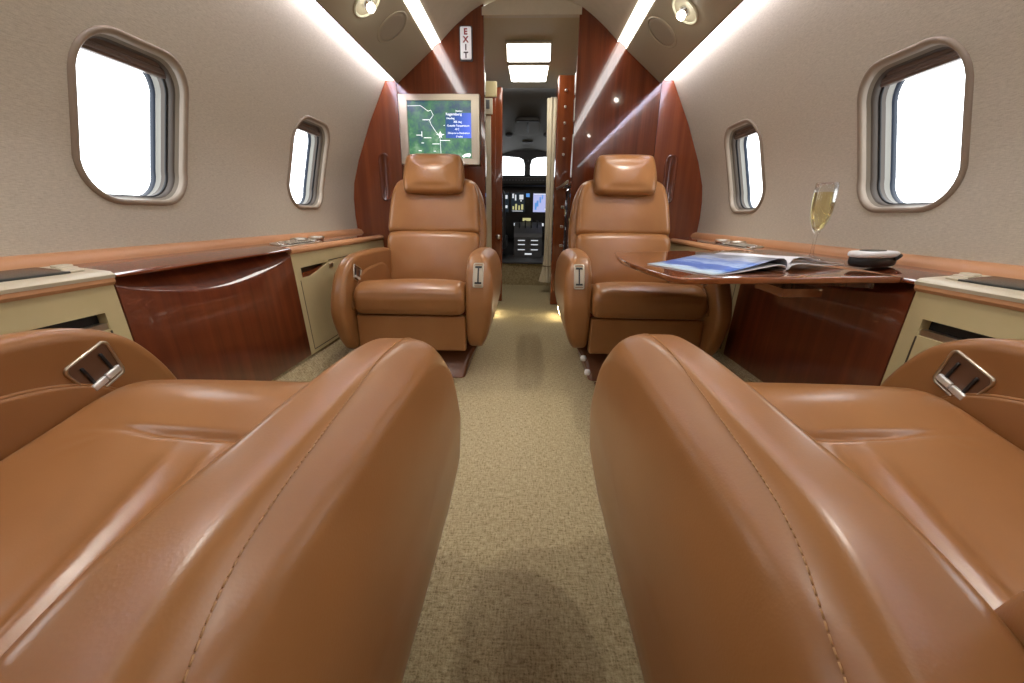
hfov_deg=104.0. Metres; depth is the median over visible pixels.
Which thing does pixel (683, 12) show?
light
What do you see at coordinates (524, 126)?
panel
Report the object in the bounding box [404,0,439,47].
light strip
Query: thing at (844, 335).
panel
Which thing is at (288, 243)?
console
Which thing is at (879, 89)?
window
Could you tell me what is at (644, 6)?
light strip
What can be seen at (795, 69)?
wall
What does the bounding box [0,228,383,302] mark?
ledge
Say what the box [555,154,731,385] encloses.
armchair
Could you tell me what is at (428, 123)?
monitor
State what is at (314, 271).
base cabinet
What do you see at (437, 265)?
armchair
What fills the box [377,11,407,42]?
speaker
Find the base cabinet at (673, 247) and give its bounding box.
[670,243,739,353]
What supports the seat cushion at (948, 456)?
on the armchair at (758, 532)
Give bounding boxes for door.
[485,81,502,300]
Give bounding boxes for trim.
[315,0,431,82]
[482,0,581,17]
[502,262,542,263]
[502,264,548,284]
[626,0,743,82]
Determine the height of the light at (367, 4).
0.074 m
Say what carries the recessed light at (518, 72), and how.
in the ceiling at (563, 32)
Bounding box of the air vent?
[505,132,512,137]
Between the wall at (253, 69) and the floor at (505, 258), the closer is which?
the wall at (253, 69)
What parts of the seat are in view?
backrest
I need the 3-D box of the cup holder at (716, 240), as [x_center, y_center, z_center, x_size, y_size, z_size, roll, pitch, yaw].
[0.902,-0.430,1.713,0.060,0.015,0.060,1,18,2]
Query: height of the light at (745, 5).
0.066 m
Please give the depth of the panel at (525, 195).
4.10 m
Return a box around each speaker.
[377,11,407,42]
[647,16,676,47]
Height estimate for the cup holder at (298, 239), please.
0.015 m
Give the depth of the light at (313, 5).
1.49 m
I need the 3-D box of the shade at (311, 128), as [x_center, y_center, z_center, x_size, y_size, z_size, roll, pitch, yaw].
[-0.823,-0.853,1.598,0.027,0.028,0.226,1,18,2]
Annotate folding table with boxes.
[614,250,903,296]
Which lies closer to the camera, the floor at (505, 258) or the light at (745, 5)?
the light at (745, 5)
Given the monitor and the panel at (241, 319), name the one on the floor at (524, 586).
the panel at (241, 319)
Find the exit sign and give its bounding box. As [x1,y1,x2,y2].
[459,26,472,61]
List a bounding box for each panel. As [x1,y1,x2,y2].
[113,252,310,380]
[503,175,545,239]
[505,117,546,142]
[724,283,915,385]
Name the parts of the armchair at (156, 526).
armrest, control plate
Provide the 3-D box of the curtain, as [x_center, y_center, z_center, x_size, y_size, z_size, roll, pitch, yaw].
[0.481,-1.134,3.104,0.512,1.348,0.101,1,18,2]
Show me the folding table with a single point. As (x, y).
(796, 281)
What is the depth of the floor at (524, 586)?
0.81 m
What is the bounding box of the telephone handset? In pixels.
[847,249,902,267]
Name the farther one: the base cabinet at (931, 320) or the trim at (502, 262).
the trim at (502, 262)
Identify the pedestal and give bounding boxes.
[514,220,541,257]
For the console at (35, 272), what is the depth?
0.68 m
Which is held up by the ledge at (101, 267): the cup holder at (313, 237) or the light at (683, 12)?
the cup holder at (313, 237)
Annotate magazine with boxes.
[648,252,844,275]
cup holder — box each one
[290,238,307,240]
[308,236,323,239]
[715,239,730,242]
[729,241,746,243]
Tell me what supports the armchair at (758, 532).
on the floor at (524, 586)
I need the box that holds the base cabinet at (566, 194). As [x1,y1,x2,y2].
[556,180,570,254]
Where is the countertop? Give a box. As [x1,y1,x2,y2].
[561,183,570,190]
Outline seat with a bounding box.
[502,191,507,248]
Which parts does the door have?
panel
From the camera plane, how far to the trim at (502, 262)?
3.58 m
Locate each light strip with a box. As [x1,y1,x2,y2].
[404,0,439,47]
[618,0,653,47]
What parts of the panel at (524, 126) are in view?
plate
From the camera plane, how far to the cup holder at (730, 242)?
1.57 m
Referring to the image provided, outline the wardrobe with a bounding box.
[549,75,574,304]
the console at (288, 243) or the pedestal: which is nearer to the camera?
the console at (288, 243)
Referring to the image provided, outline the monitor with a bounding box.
[397,94,480,165]
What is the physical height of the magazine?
0.035 m
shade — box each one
[80,38,165,78]
[297,122,319,136]
[735,126,756,139]
[880,49,960,86]
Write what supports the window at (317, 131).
in the wall at (253, 69)
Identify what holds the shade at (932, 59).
attached to the window at (879, 89)
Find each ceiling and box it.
[416,0,641,88]
[503,88,555,153]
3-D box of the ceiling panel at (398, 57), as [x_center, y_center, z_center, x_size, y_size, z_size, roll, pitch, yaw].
[-0.550,-0.793,0.165,0.191,0.178,3.750,1,18,2]
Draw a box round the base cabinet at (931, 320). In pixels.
[881,291,1023,383]
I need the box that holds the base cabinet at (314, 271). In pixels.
[290,239,383,354]
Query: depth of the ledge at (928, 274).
0.83 m
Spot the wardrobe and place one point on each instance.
(565, 96)
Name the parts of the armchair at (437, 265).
control plate, armrest, control plate, armrest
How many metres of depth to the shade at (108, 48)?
0.87 m
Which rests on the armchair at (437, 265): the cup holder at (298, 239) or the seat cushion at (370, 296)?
the seat cushion at (370, 296)
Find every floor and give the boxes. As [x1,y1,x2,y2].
[271,285,761,682]
[502,255,543,261]
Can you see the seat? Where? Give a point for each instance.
(504, 237)
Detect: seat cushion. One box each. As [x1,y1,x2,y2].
[0,379,308,656]
[353,279,465,314]
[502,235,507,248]
[591,282,707,319]
[745,382,1023,609]
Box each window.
[67,25,188,205]
[287,115,329,209]
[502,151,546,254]
[724,119,765,213]
[856,36,973,212]
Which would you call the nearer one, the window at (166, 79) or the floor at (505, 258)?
the window at (166, 79)
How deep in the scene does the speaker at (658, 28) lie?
1.59 m
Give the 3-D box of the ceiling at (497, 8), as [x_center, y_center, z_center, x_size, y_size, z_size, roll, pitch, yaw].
[0.092,-1.566,1.866,0.465,0.082,0.034,1,18,2]
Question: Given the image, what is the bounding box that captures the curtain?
[539,97,555,282]
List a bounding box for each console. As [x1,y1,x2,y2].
[0,264,84,281]
[269,238,322,246]
[716,241,763,249]
[945,272,1023,290]
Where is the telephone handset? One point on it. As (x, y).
(863, 258)
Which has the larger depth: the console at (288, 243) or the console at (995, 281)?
the console at (288, 243)
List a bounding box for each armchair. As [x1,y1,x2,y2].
[0,328,460,682]
[331,154,500,377]
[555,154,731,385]
[590,333,1023,682]
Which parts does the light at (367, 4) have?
bulb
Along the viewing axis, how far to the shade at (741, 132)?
1.59 m
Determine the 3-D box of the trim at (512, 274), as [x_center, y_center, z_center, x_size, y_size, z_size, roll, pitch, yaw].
[0.119,-0.610,3.632,1.440,0.192,0.013,1,18,2]
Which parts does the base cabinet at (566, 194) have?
counter rail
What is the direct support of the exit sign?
attached to the wall at (620, 107)
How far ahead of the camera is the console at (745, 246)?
1.51 m
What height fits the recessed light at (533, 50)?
0.016 m
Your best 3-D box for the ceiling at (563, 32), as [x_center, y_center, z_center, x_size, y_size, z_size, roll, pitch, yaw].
[0.030,-1.110,0.655,1.320,0.221,4.920,1,18,2]
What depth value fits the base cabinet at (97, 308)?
0.69 m
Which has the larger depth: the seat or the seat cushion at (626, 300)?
the seat
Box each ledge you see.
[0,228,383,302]
[670,232,1023,311]
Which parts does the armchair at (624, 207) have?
armrest, control plate, release knob, release knob, armrest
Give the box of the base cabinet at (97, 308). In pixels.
[0,285,132,340]
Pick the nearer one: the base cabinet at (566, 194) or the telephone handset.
the telephone handset
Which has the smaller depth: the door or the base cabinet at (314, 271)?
the base cabinet at (314, 271)
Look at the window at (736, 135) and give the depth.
1.72 m
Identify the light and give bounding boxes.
[302,0,386,79]
[354,0,380,17]
[505,40,551,61]
[507,63,549,81]
[671,0,697,24]
[672,0,757,78]
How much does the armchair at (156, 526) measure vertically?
0.877 m
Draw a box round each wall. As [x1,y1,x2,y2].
[0,0,384,256]
[354,4,701,317]
[673,0,1023,265]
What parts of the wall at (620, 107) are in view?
finger pull, edge plate, edge plate, finger pull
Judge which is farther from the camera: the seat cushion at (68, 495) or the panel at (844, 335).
the panel at (844, 335)
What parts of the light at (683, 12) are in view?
bulb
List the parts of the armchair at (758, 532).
armrest, control plate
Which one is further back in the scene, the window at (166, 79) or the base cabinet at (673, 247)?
the base cabinet at (673, 247)
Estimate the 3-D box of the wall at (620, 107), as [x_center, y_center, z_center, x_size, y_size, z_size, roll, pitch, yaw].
[0.071,-0.842,2.081,1.820,1.570,0.121,2,18,4]

